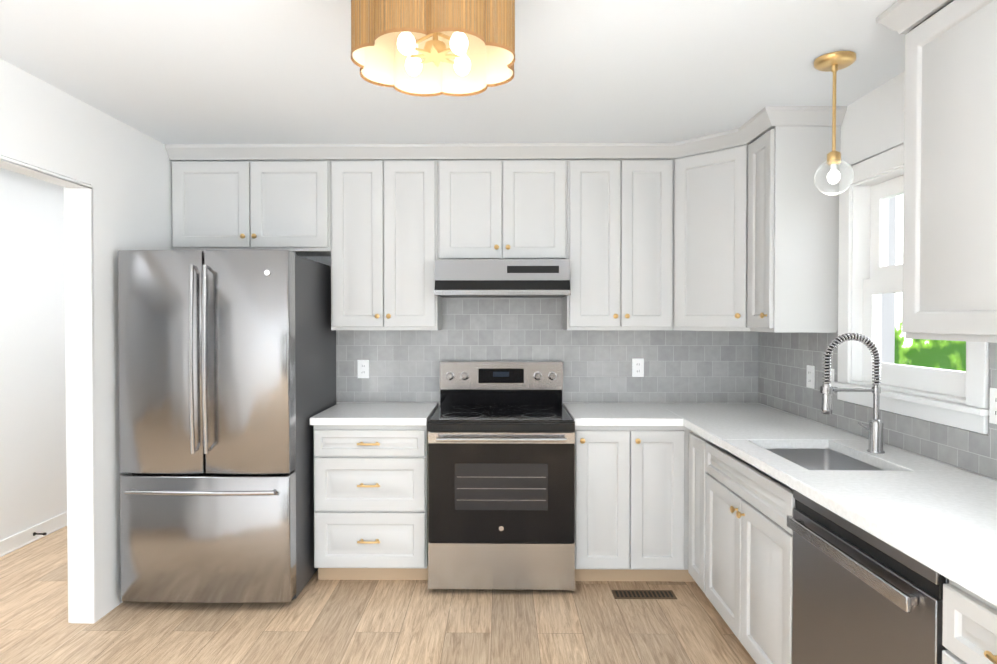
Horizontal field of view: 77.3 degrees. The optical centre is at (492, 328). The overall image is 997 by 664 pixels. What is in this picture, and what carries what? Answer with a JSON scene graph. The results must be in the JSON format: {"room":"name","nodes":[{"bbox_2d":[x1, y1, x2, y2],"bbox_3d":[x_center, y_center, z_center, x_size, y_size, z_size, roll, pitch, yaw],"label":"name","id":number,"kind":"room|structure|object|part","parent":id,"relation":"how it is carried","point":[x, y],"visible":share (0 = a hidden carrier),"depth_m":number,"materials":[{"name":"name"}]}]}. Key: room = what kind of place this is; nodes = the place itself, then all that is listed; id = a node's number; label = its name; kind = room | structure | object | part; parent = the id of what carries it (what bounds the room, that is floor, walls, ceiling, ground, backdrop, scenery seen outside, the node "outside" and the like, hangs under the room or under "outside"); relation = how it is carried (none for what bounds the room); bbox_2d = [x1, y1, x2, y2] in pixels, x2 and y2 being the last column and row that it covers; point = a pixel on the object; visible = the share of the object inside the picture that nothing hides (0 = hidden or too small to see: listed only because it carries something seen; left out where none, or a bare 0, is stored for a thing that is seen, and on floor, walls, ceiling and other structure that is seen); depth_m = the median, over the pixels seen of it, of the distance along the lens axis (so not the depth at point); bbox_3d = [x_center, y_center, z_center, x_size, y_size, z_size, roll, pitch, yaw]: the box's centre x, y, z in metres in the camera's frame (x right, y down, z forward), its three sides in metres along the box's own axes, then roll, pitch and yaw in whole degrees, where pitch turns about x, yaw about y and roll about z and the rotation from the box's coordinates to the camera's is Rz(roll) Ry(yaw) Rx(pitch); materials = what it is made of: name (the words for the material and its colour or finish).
{"room":"kitchen","nodes":[
{"label":"kitchen","id":0,"kind":"room"},
{"bbox_2d":[0,168,43,540],"bbox_3d":[-3.092,0.195,1.479,0.140,2.440,9.140,0,1,1],"label":"wall","id":1,"kind":"structure","parent":0,"point":[33,477],"depth_m":3.94,"materials":[{"name":"white paint"}]},
{"bbox_2d":[0,511,66,556],"bbox_3d":[-3.012,1.370,1.420,0.023,0.098,8.990,0,1,1],"label":"baseboard","id":2,"kind":"structure","parent":1,"relation":"attached to","point":[14,542],"depth_m":4.00,"materials":[{"name":"white paint"}]},
{"bbox_2d":[40,180,66,520],"bbox_3d":[-0.566,0.142,5.051,4.800,2.440,1.930,0,1,1],"label":"wall","id":3,"kind":"structure","parent":0,"point":[52,266],"depth_m":4.23,"materials":[{"name":"white paint"}]},
{"bbox_2d":[33,532,46,535],"bbox_3d":[-2.927,1.327,4.034,0.076,0.024,0.024,0,1,1],"label":"door stop","id":4,"kind":"object","parent":3,"relation":"attached to","point":[35,533],"visible":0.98,"depth_m":4.03,"materials":[{"name":"black plastic"}]},
{"bbox_2d":[0,58,195,621],"bbox_3d":[-1.966,0.209,0.499,0.105,2.440,7.210,0,1,1],"label":"wall","id":5,"kind":"structure","parent":0,"point":[124,170],"depth_m":3.02,"materials":[{"name":"white paint"}]},
{"bbox_2d":[0,155,95,623],"bbox_3d":[-1.951,0.327,2.476,0.130,2.145,1.086,0,1,1],"label":"door frame","id":6,"kind":"structure","parent":5,"relation":"attached to","point":[79,316],"depth_m":2.93,"materials":[{"name":"white paint"}]},
{"bbox_2d":[0,526,755,663],"bbox_3d":[-0.688,1.456,1.397,4.950,0.080,9.280,0,1,1],"label":"floor","id":7,"kind":"structure","parent":0,"point":[316,621],"depth_m":2.92,"materials":[{"name":"brown wood"}]},
{"bbox_2d":[118,250,335,602],"bbox_3d":[-1.410,0.495,3.466,0.843,1.780,0.962,0,1,1],"label":"fridge","id":8,"kind":"object","parent":7,"relation":"on","point":[227,375],"visible":1,"depth_m":3.05,"materials":[{"name":"grey metal"}]},
{"bbox_2d":[314,424,427,579],"bbox_3d":[-0.654,0.947,3.629,0.610,0.872,0.656,0,1,1],"label":"base cabinet","id":9,"kind":"object","parent":7,"relation":"on","point":[370,502],"visible":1,"depth_m":3.34,"materials":[{"name":"grey paint"}]},
{"bbox_2d":[310,402,437,425],"bbox_3d":[-0.657,0.489,3.625,0.625,0.040,0.626,0,1,1],"label":"countertop","id":10,"kind":"structure","parent":9,"relation":"on","point":[342,413],"depth_m":3.43,"materials":[{"name":"stone"}]},
{"bbox_2d":[428,361,574,590],"bbox_3d":[0.051,0.797,3.549,0.762,1.175,0.765,0,1,1],"label":"range","id":11,"kind":"object","parent":7,"relation":"on","point":[501,474],"visible":1,"depth_m":3.23,"materials":[{"name":"silver metal"}]},
{"bbox_2d":[575,426,694,581],"bbox_3d":[1.058,0.947,3.611,1.231,0.872,0.649,0,1,1],"label":"base cabinet","id":12,"kind":"object","parent":7,"relation":"on","point":[631,503],"visible":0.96,"depth_m":3.32,"materials":[{"name":"grey paint"}]},
{"bbox_2d":[563,403,681,425],"bbox_3d":[0.725,0.489,3.602,0.573,0.040,0.644,0,1,1],"label":"countertop","id":13,"kind":"structure","parent":12,"relation":"on","point":[583,414],"depth_m":3.43,"materials":[{"name":"stone"}]},
{"bbox_2d":[658,403,996,606],"bbox_3d":[1.324,0.507,2.424,0.652,0.040,2.984,0,1,1],"label":"countertop","id":14,"kind":"structure","parent":12,"relation":"on","point":[938,517],"depth_m":1.95,"materials":[{"name":"stone"}]},
{"bbox_2d":[767,449,883,470],"bbox_3d":[1.284,0.637,2.440,0.413,0.219,0.618,0,1,1],"label":"sink","id":15,"kind":"object","parent":14,"relation":"in","point":[819,459],"visible":0.08,"depth_m":2.72,"materials":[{"name":"silver metal"}]},
{"bbox_2d":[820,333,884,453],"bbox_3d":[1.417,0.250,2.495,0.248,0.470,0.146,0,1,1],"label":"faucet","id":16,"kind":"object","parent":14,"relation":"on","point":[874,428],"visible":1,"depth_m":2.44,"materials":[{"name":"silver metal"}]},
{"bbox_2d":[611,590,676,598],"bbox_3d":[0.791,1.386,3.252,0.320,0.004,0.100,0,1,1],"label":"floor vent","id":17,"kind":"object","parent":7,"relation":"in","point":[643,594],"visible":1,"depth_m":3.25,"materials":[{"name":"brown metal"}]},
{"bbox_2d":[688,430,708,593],"bbox_3d":[1.349,0.954,3.174,0.638,0.872,0.316,0,1,1],"label":"base cabinet","id":18,"kind":"object","parent":7,"relation":"on","point":[697,499],"visible":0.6,"depth_m":3.13,"materials":[{"name":"grey paint"}]},
{"bbox_2d":[705,441,795,663],"bbox_3d":[1.326,0.963,2.563,0.669,0.872,0.898,0,1,1],"label":"base cabinet","id":19,"kind":"object","parent":7,"relation":"on","point":[748,560],"visible":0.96,"depth_m":2.48,"materials":[{"name":"grey paint"}]},
{"bbox_2d":[787,490,948,663],"bbox_3d":[1.302,0.976,1.760,0.663,0.869,0.693,0,1,1],"label":"dishwasher","id":20,"kind":"object","parent":7,"relation":"on","point":[860,596],"visible":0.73,"depth_m":1.73,"materials":[{"name":"silver metal"}]},
{"bbox_2d":[942,580,996,663],"bbox_3d":[1.305,0.983,1.177,0.676,0.872,0.457,0,1,1],"label":"base cabinet","id":21,"kind":"object","parent":7,"relation":"on","point":[969,635],"visible":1,"depth_m":1.33,"materials":[{"name":"grey paint"}]},
{"bbox_2d":[300,256,583,405],"bbox_3d":[-0.024,0.157,4.010,3.690,2.440,0.140,0,1,1],"label":"wall","id":22,"kind":"structure","parent":0,"point":[326,260],"depth_m":3.94,"materials":[{"name":"grey paint"}]},
{"bbox_2d":[172,160,330,255],"bbox_3d":[-1.405,-0.719,3.763,0.928,0.526,0.359,0,1,1],"label":"upper cabinet","id":23,"kind":"object","parent":22,"relation":"attached to","point":[251,205],"visible":1,"depth_m":3.62,"materials":[{"name":"grey paint"}]},
{"bbox_2d":[331,160,441,329],"bbox_3d":[-0.629,-0.488,3.756,0.621,0.988,0.359,0,1,1],"label":"upper cabinet","id":24,"kind":"object","parent":22,"relation":"attached to","point":[384,235],"visible":1,"depth_m":3.61,"materials":[{"name":"grey paint"}]},
{"bbox_2d":[437,160,566,259],"bbox_3d":[0.060,-0.686,3.744,0.752,0.592,0.359,0,1,1],"label":"upper cabinet","id":25,"kind":"object","parent":22,"relation":"attached to","point":[502,209],"visible":1,"depth_m":3.60,"materials":[{"name":"grey paint"}]},
{"bbox_2d":[434,260,570,297],"bbox_3d":[0.059,-0.288,3.669,0.750,0.197,0.497,0,1,1],"label":"range hood","id":26,"kind":"object","parent":25,"relation":"attached to","point":[502,278],"visible":1,"depth_m":3.45,"materials":[{"name":"silver metal"}]},
{"bbox_2d":[336,298,755,402],"bbox_3d":[0.330,0.021,3.926,2.640,0.885,0.010,0,1,1],"label":"tile backsplash","id":27,"kind":"structure","parent":22,"relation":"attached to","point":[681,366],"depth_m":3.92,"materials":[{"name":"grey tile"}]},
{"bbox_2d":[357,360,368,377],"bbox_3d":[-0.814,0.254,3.933,0.072,0.116,0.008,0,1,1],"label":"electrical outlet","id":28,"kind":"object","parent":27,"relation":"attached to","point":[363,368],"visible":1,"depth_m":3.93,"materials":[{"name":"white plastic"}]},
{"bbox_2d":[632,358,643,376],"bbox_3d":[0.915,0.244,3.910,0.072,0.116,0.008,0,1,1],"label":"electrical outlet","id":29,"kind":"object","parent":27,"relation":"attached to","point":[637,367],"visible":1,"depth_m":3.91,"materials":[{"name":"white plastic"}]},
{"bbox_2d":[562,159,673,329],"bbox_3d":[0.744,-0.488,3.739,0.612,0.988,0.359,0,1,1],"label":"upper cabinet","id":30,"kind":"object","parent":22,"relation":"attached to","point":[620,234],"visible":0.98,"depth_m":3.59,"materials":[{"name":"grey paint"}]},
{"bbox_2d":[673,144,749,330],"bbox_3d":[1.361,-0.486,3.594,0.625,0.988,0.633,0,1,1],"label":"upper cabinet","id":31,"kind":"object","parent":22,"relation":"attached to","point":[710,251],"visible":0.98,"depth_m":3.42,"materials":[{"name":"grey paint"}]},
{"bbox_2d":[0,0,953,160],"bbox_3d":[-0.688,-1.074,1.359,4.950,0.100,9.280,0,1,1],"label":"ceiling","id":32,"kind":"structure","parent":0,"point":[288,71],"depth_m":2.50,"materials":[{"name":"white paint"}]},
{"bbox_2d":[351,0,514,96],"bbox_3d":[-0.167,-0.897,1.825,0.466,0.265,0.466,0,1,1],"label":"ceiling light","id":33,"kind":"object","parent":32,"relation":"attached to","point":[428,48],"visible":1,"depth_m":1.80,"materials":[{"name":"beige"}]},
{"bbox_2d":[814,51,855,194],"bbox_3d":[1.316,-0.777,2.398,0.144,0.522,0.144,0,1,1],"label":"pendant light","id":34,"kind":"object","parent":32,"relation":"hanging from","point":[834,62],"visible":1,"depth_m":2.39,"materials":[{"name":"gold metal"}]},
{"bbox_2d":[759,71,995,479],"bbox_3d":[1.705,0.211,0.382,0.140,2.440,7.068,0,1,1],"label":"wall","id":35,"kind":"structure","parent":0,"point":[872,123],"depth_m":2.71,"materials":[{"name":"white paint"}]},
{"bbox_2d":[165,0,951,159],"bbox_3d":[-0.116,-0.998,2.251,3.545,0.075,2.708,0,1,1],"label":"crown molding","id":36,"kind":"structure","parent":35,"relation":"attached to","point":[902,16],"depth_m":3.55,"materials":[{"name":"grey paint"}]},
{"bbox_2d":[747,126,840,331],"bbox_3d":[1.489,-0.479,3.137,0.359,0.988,0.292,0,1,1],"label":"upper cabinet","id":37,"kind":"object","parent":35,"relation":"attached to","point":[793,237],"visible":1,"depth_m":2.99,"materials":[{"name":"grey paint"}]},
{"bbox_2d":[756,330,996,479],"bbox_3d":[1.653,0.044,2.355,0.010,0.885,3.118,0,1,1],"label":"tile backsplash","id":38,"kind":"structure","parent":35,"relation":"attached to","point":[763,368],"depth_m":2.99,"materials":[{"name":"grey tile"}]},
{"bbox_2d":[806,365,814,388],"bbox_3d":[1.653,0.249,3.239,0.008,0.116,0.072,0,1,1],"label":"electrical outlet","id":39,"kind":"object","parent":38,"relation":"attached to","point":[810,380],"visible":1,"depth_m":3.23,"materials":[{"name":"white plastic"}]},
{"bbox_2d":[830,369,833,386],"bbox_3d":[1.651,0.252,3.049,0.008,0.116,0.072,0,1,1],"label":"electrical outlet","id":40,"kind":"object","parent":38,"relation":"attached to","point":[832,375],"visible":0.08,"depth_m":3.02,"materials":[{"name":"white plastic"}]},
{"bbox_2d":[989,388,996,423],"bbox_3d":[1.637,0.252,2.014,0.008,0.116,0.072,0,1,1],"label":"electrical outlet","id":41,"kind":"object","parent":38,"relation":"attached to","point":[993,408],"visible":1,"depth_m":2.03,"materials":[{"name":"white plastic"}]},
{"bbox_2d":[831,142,988,433],"bbox_3d":[1.697,-0.201,2.517,0.160,1.090,0.930,0,1,1],"label":"window","id":42,"kind":"structure","parent":35,"relation":"in","point":[972,414],"depth_m":2.76,"materials":[{"name":"white paint"}]},
{"bbox_3d":[1.742,-0.203,2.516,0.070,0.893,0.718,0,1,1],"label":"window frame sash","id":43,"kind":"part","parent":42,"relation":"part of","materials":[{"name":"white wood"}]},
{"bbox_2d":[902,0,996,342],"bbox_3d":[1.468,-0.455,1.481,0.359,0.988,1.080,0,1,1],"label":"upper cabinet","id":44,"kind":"object","parent":35,"relation":"attached to","point":[949,291],"visible":1,"depth_m":1.80,"materials":[{"name":"grey paint"}]},
{"label":"outside","id":45,"kind":"structure","parent":0,"visible":0},
{"bbox_2d":[894,195,965,370],"bbox_3d":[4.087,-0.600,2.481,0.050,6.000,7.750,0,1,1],"label":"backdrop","id":46,"kind":"structure","parent":45,"point":[945,362],"depth_m":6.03,"materials":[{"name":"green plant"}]}
]}

